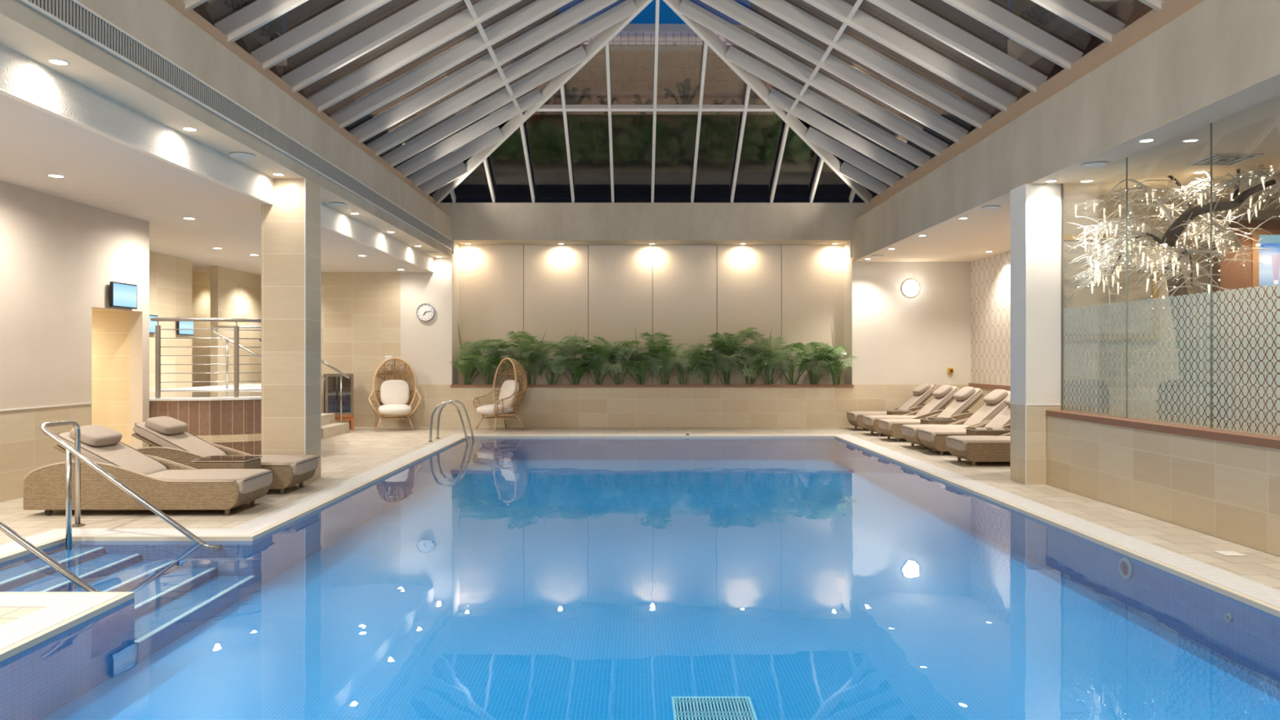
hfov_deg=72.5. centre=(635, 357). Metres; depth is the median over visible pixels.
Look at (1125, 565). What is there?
inlet
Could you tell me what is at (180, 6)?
kerb
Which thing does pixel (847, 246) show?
wall
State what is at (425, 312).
wall clock
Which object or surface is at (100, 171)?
ceiling
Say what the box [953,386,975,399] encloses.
pillow
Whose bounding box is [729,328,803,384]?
areca palm
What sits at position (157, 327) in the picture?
railing
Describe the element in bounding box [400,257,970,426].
wall
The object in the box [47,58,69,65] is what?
recessed light
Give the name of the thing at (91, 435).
pillow
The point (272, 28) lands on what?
hedge
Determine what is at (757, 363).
areca palm
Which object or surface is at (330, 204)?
grille
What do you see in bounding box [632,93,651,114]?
shrub
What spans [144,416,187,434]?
pillow
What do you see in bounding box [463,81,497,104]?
shrub
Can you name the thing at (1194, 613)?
wall
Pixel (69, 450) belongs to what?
pool handrail
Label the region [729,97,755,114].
shrub
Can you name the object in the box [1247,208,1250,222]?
light
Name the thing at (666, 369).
areca palm
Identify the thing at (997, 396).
pillow
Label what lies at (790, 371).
areca palm
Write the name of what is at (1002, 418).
cushion
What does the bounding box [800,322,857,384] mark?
areca palm
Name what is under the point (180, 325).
wall screen
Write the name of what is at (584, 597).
floor
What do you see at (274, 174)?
recessed light
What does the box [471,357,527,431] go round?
egg chair
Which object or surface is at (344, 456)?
floor
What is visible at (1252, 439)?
sill
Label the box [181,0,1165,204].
frame
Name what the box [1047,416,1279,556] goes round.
wall
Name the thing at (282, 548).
wall
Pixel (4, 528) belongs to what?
pool handrail
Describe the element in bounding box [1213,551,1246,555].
drain cover
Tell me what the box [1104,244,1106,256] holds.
light
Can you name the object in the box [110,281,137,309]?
wall screen
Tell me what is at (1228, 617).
inlet
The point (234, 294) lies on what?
wall
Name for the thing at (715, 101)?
shrub
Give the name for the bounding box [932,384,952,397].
pillow
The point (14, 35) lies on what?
ceiling
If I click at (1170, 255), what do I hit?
tree
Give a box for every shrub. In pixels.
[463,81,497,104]
[539,99,551,114]
[555,83,591,114]
[596,94,618,114]
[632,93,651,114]
[663,78,700,114]
[707,97,727,114]
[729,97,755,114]
[773,82,803,104]
[809,96,826,114]
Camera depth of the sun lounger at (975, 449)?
11.84 m
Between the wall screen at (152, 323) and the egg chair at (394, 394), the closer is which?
the wall screen at (152, 323)
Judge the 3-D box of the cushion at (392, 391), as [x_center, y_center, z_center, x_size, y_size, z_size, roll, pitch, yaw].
[-4.974,0.740,18.004,0.580,0.549,0.256,0,0,-16]
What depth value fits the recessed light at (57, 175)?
8.63 m
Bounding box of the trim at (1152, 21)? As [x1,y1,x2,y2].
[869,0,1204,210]
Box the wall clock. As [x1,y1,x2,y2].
[416,302,435,321]
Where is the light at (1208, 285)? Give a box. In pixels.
[1207,284,1210,293]
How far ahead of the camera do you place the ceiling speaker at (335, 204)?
11.94 m
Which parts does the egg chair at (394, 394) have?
armrest, leg, leg, armrest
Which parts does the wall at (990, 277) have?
timber rail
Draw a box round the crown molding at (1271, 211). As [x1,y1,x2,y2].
[1063,199,1279,217]
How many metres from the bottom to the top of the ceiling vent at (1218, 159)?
0.012 m
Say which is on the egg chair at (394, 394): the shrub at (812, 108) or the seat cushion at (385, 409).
the seat cushion at (385, 409)
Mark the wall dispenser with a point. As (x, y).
(385, 357)
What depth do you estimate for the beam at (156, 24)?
8.32 m
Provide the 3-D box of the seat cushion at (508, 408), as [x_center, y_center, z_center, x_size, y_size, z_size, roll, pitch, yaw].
[-2.870,1.060,17.771,0.700,0.209,0.660,0,0,-40]
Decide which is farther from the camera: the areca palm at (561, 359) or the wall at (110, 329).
the areca palm at (561, 359)
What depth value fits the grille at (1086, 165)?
9.09 m
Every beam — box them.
[0,0,452,257]
[435,202,869,244]
[852,0,1279,261]
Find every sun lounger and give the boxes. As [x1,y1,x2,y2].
[23,425,274,515]
[131,416,319,493]
[845,382,937,431]
[862,384,959,435]
[878,386,984,441]
[900,389,1010,449]
[916,395,1010,455]
[944,431,1010,466]
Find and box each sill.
[450,384,853,387]
[1045,410,1279,448]
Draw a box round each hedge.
[223,0,282,40]
[326,114,995,202]
[1016,4,1058,45]
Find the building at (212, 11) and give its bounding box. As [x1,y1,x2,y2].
[192,0,559,114]
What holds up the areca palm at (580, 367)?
on the planter bed
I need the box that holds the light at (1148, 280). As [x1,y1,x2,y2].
[1146,278,1149,292]
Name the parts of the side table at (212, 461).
glass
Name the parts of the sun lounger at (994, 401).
panel, panel, edge cord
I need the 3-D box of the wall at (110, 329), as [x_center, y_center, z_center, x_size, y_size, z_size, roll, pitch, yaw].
[-8.220,-0.160,10.925,3.160,3.280,1.270,0,0,0]
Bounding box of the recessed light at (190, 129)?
[182,127,198,131]
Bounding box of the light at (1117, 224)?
[1114,223,1118,236]
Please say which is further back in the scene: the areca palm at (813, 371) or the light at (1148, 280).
the areca palm at (813, 371)
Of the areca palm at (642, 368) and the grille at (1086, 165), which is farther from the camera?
the areca palm at (642, 368)
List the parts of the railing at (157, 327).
post, handrail, post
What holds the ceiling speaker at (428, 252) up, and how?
attached to the ceiling at (14, 35)
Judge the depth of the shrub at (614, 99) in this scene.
22.70 m
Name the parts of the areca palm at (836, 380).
stem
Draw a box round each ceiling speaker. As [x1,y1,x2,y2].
[229,152,255,159]
[328,202,346,206]
[425,251,438,253]
[871,254,884,257]
[981,205,1000,209]
[1081,161,1108,168]
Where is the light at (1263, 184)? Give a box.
[1261,176,1265,190]
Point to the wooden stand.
(344, 417)
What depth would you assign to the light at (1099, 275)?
9.73 m
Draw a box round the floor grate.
[671,696,757,719]
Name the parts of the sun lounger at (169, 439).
backrest frame, edge cord, panel, edge cord, panel, leg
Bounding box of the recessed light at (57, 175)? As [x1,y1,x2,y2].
[46,173,65,177]
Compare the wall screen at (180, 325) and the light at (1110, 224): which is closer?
the light at (1110, 224)
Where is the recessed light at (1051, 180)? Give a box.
[1044,179,1057,182]
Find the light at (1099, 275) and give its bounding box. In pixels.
[1097,273,1100,286]
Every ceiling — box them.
[0,13,453,257]
[0,93,428,275]
[850,72,1279,262]
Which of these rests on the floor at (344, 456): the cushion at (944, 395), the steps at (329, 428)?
the steps at (329, 428)
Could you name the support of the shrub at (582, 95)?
on the hedge at (588, 134)
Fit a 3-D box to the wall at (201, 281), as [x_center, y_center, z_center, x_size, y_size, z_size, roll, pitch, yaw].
[-8.845,-0.160,18.300,0.910,3.280,4.600,0,0,0]
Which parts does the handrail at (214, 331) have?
post, rail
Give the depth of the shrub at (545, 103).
22.78 m
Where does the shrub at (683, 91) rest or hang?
on the hedge at (588, 134)
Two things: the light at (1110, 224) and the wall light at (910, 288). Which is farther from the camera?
the wall light at (910, 288)
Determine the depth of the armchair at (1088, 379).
10.66 m
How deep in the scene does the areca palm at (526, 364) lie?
18.49 m
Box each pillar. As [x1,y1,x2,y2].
[261,177,320,483]
[1009,183,1064,484]
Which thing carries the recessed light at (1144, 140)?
in the ceiling at (1246, 120)
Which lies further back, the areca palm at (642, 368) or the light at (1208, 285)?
the areca palm at (642, 368)
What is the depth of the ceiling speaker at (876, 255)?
17.22 m
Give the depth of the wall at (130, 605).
5.45 m
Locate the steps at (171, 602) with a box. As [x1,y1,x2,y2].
[0,546,254,663]
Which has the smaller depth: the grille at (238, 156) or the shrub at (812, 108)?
the grille at (238, 156)
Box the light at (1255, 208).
[1254,204,1257,217]
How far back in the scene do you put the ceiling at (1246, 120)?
9.32 m
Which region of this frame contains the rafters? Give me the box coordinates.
[750,0,1152,114]
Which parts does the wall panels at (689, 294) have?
wall panel, wall panel, wall panel, wall panel, wall panel, wall panel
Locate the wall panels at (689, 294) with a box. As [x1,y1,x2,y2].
[459,244,844,384]
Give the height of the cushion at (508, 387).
0.549 m
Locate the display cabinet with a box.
[323,373,353,415]
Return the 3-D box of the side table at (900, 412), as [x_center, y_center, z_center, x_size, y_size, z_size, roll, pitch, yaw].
[5.280,1.264,17.255,0.560,0.431,0.420,0,0,0]
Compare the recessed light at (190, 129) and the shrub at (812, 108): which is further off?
the shrub at (812, 108)
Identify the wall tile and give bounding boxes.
[320,271,400,426]
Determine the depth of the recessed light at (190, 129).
8.06 m
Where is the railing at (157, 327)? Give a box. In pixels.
[151,317,261,398]
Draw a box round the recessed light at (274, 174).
[272,173,284,175]
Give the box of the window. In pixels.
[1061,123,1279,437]
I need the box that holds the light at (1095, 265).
[1094,261,1097,274]
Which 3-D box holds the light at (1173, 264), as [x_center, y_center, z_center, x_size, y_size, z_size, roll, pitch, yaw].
[5.750,-0.935,9.331,0.025,0.150,0.025,-4,7,0]
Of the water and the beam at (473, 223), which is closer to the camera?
the water
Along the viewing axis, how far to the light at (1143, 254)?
9.32 m
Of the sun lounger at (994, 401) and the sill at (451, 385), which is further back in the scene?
the sill at (451, 385)
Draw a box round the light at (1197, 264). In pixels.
[1195,262,1198,276]
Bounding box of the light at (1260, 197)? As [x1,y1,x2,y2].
[1258,195,1262,208]
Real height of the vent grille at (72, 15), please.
0.222 m
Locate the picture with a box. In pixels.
[1258,235,1279,286]
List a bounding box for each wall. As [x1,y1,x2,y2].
[0,180,149,502]
[0,602,125,719]
[71,538,257,590]
[91,307,130,446]
[149,251,261,390]
[191,270,210,386]
[257,477,438,587]
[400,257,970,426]
[452,240,459,384]
[844,240,852,384]
[871,478,1279,688]
[968,250,1010,411]
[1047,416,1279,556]
[1063,217,1279,419]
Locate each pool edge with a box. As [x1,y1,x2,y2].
[0,434,1279,649]
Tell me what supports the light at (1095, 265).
attached to the tree
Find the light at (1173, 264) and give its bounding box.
[1172,262,1174,276]
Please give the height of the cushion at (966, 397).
0.649 m
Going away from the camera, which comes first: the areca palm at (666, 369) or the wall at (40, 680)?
the wall at (40, 680)
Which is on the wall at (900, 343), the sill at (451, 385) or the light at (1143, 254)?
the sill at (451, 385)
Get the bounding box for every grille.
[17,0,452,250]
[231,154,253,158]
[329,204,345,205]
[982,207,999,209]
[1084,163,1106,167]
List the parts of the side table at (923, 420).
glass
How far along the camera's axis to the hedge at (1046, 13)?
24.55 m
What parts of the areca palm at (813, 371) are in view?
stem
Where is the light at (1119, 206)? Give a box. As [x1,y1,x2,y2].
[1118,204,1120,216]
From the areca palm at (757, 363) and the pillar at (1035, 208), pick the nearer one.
the pillar at (1035, 208)
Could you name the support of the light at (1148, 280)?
attached to the tree
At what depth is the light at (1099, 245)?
9.59 m
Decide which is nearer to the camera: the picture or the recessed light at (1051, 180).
the recessed light at (1051, 180)
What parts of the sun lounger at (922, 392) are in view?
panel, edge cord, backrest frame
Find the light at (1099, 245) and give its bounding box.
[1097,244,1100,257]
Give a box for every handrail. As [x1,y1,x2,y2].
[0,520,100,591]
[39,419,222,551]
[212,325,261,388]
[320,359,350,422]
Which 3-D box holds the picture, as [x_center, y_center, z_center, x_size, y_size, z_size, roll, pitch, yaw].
[8.070,-1.200,10.845,0.700,0.640,0.010,0,0,0]
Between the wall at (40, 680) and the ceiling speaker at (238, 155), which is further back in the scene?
the ceiling speaker at (238, 155)
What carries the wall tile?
attached to the wall at (900, 343)
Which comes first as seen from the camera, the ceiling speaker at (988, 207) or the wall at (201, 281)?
the ceiling speaker at (988, 207)
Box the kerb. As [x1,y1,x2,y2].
[164,0,435,205]
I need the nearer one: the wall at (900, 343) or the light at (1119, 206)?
the light at (1119, 206)
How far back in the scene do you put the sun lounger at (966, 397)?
15.37 m
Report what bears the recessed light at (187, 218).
in the ceiling at (100, 171)
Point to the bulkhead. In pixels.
(23, 79)
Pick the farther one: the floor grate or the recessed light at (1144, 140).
the recessed light at (1144, 140)
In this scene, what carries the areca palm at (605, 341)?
on the planter bed
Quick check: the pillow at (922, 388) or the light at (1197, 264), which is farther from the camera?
the pillow at (922, 388)
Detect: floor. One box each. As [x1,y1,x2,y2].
[0,426,1279,626]
[43,474,1279,719]
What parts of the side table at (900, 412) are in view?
glass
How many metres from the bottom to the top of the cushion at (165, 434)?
0.470 m
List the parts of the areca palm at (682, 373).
stem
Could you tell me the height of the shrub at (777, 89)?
1.042 m
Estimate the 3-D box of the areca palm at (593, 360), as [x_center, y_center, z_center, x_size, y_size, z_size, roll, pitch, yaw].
[-0.768,0.105,18.488,1.790,1.127,1.339,0,0,0]
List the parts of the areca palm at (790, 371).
stem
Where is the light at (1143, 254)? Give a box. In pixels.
[1142,252,1144,266]
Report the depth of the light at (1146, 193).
9.68 m
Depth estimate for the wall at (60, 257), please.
9.69 m
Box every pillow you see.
[69,425,122,446]
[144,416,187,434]
[911,382,930,395]
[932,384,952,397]
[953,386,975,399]
[982,389,1008,404]
[1004,395,1010,406]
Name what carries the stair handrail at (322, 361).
on the steps at (329, 428)
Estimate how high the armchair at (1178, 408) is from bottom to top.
1.200 m
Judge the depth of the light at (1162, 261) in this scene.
9.29 m
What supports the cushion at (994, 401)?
on the sun lounger at (994, 401)
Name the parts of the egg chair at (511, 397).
leg, armrest, leg, armrest, leg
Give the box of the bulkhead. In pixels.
[0,44,434,272]
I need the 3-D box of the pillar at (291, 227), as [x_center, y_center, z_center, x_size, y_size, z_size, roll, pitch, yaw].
[-4.149,-0.315,10.519,0.522,3.590,0.514,0,0,0]
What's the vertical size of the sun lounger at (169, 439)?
0.816 m
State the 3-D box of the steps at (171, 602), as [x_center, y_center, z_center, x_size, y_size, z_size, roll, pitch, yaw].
[-3.902,1.746,6.345,1.531,0.368,1.684,0,0,0]
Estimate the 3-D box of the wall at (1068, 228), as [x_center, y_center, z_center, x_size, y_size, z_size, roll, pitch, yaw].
[7.285,-0.270,11.300,4.630,3.500,0.200,0,0,0]
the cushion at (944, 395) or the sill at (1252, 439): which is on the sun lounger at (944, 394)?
the cushion at (944, 395)
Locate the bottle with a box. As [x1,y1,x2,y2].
[333,404,336,413]
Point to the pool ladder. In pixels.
(451, 402)
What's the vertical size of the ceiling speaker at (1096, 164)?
0.018 m
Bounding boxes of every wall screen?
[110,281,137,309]
[149,315,157,333]
[177,321,193,335]
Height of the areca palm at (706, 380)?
1.092 m
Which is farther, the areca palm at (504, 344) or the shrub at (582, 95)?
the shrub at (582, 95)
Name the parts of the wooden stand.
leg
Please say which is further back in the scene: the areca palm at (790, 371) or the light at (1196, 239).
the areca palm at (790, 371)
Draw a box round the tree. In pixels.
[1064,165,1279,426]
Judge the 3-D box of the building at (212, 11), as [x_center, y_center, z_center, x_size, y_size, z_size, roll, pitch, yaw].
[-8.100,-18.520,14.300,10.800,40.000,32.600,0,0,0]
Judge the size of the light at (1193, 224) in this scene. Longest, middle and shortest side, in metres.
0.150 x 0.025 x 0.025 m
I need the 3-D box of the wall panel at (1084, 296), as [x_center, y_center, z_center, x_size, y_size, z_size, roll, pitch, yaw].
[5.980,-0.890,11.175,1.420,1.360,0.049,0,0,0]
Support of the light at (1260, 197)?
attached to the tree
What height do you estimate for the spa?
0.930 m
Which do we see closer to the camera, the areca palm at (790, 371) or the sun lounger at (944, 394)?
the sun lounger at (944, 394)
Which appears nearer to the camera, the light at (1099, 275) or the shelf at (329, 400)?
the light at (1099, 275)
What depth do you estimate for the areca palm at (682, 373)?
18.60 m
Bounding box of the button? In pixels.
[947,368,953,373]
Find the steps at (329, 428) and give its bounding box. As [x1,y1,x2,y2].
[320,413,349,439]
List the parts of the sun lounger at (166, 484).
backrest frame, edge cord, panel, edge cord, panel, leg, leg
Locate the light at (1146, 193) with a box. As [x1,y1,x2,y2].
[1145,192,1148,204]
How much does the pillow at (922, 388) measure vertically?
0.240 m
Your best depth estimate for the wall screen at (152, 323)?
14.77 m
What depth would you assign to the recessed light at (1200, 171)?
9.50 m
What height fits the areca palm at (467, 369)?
1.443 m
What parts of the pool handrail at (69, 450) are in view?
post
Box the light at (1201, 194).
[1200,193,1202,206]
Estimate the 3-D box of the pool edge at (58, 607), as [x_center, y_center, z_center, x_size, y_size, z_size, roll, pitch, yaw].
[-0.463,1.495,9.010,9.075,0.038,15.480,0,0,0]
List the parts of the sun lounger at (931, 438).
panel, panel, edge cord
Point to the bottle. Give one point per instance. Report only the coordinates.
(334, 407)
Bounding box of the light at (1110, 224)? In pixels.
[1109,222,1111,235]
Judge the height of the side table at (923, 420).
0.431 m
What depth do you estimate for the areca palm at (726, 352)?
18.42 m
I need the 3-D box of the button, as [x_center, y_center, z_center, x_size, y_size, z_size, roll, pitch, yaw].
[6.639,0.282,18.399,0.100,0.120,0.100,0,0,0]
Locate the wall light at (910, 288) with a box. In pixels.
[902,279,919,297]
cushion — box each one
[57,431,167,475]
[133,422,226,457]
[377,404,412,415]
[380,379,409,404]
[476,404,513,414]
[498,379,519,405]
[897,383,937,409]
[915,386,959,416]
[937,387,982,417]
[963,391,1010,426]
[983,405,1010,427]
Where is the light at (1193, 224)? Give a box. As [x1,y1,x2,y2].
[1191,221,1195,234]
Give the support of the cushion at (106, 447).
on the sun lounger at (166, 484)
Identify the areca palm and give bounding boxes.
[450,321,509,384]
[454,339,519,384]
[476,330,569,384]
[514,335,595,384]
[538,328,615,384]
[560,335,641,384]
[577,336,664,384]
[606,329,674,384]
[621,332,715,384]
[644,343,717,384]
[681,337,751,384]
[691,327,759,384]
[715,346,795,384]
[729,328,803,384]
[742,344,837,384]
[783,342,849,384]
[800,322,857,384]
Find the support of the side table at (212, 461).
on the floor at (344, 456)
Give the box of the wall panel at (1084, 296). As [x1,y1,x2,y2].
[1063,234,1159,341]
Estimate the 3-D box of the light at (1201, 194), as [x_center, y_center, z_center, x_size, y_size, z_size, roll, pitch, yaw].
[5.990,-1.661,9.244,0.025,0.150,0.025,-2,1,0]
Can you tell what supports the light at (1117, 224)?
attached to the tree
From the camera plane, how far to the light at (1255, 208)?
9.22 m
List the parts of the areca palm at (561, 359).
stem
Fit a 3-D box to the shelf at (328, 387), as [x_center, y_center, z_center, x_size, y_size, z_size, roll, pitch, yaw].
[-6.064,0.619,17.788,0.476,0.012,0.358,0,0,-24]
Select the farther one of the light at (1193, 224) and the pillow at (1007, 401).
the pillow at (1007, 401)
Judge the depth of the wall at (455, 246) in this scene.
18.94 m
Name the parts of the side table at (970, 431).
glass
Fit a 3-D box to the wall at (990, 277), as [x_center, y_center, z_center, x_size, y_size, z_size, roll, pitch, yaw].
[7.130,-0.270,14.925,0.200,3.500,7.050,0,0,0]
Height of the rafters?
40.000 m
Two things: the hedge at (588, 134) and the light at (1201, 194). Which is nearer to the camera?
the light at (1201, 194)
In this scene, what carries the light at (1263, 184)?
attached to the tree
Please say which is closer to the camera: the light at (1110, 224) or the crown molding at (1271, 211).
the light at (1110, 224)
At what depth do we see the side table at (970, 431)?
12.65 m
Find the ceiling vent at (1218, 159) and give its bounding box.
[1184,153,1263,165]
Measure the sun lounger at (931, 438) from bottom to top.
0.956 m
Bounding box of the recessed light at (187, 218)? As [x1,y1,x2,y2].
[182,217,195,219]
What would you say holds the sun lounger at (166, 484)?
on the floor at (344, 456)
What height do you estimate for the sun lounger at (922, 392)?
0.956 m
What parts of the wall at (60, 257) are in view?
dado trim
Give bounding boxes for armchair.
[1063,378,1109,413]
[1155,379,1243,430]
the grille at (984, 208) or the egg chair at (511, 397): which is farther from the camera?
the egg chair at (511, 397)
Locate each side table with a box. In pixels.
[191,455,262,469]
[886,409,915,415]
[919,417,959,424]
[964,427,1010,435]
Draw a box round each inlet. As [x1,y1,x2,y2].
[1119,557,1132,580]
[1225,613,1232,622]
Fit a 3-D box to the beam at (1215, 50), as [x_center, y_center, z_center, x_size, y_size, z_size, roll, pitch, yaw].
[4.750,-2.445,8.125,0.360,0.850,20.650,0,0,0]
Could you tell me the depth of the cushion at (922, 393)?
17.64 m
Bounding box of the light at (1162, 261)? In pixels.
[1161,260,1164,274]
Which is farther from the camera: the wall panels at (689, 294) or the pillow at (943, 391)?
the wall panels at (689, 294)
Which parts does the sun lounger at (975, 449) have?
panel, panel, edge cord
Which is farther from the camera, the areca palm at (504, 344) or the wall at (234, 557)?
the areca palm at (504, 344)
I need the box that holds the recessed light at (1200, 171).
[1192,170,1207,173]
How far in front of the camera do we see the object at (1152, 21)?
10.21 m
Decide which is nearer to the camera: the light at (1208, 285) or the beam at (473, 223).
the light at (1208, 285)
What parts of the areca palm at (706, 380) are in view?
stem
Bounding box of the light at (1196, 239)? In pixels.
[1194,235,1197,248]
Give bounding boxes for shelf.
[328,386,351,388]
[328,399,351,401]
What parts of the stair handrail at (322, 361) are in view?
rail, post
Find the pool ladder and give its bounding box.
[427,400,475,444]
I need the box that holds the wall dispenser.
[384,355,392,371]
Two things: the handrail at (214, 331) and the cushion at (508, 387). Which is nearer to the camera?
the handrail at (214, 331)
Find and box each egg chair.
[368,357,421,431]
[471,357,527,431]
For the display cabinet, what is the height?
0.830 m
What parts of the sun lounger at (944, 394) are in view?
panel, panel, edge cord, backrest frame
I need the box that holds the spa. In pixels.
[149,383,261,455]
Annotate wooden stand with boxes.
[334,414,354,430]
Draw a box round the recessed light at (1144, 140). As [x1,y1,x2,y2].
[1137,138,1155,142]
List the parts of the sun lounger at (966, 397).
panel, panel, edge cord, backrest frame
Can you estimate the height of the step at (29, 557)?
0.415 m

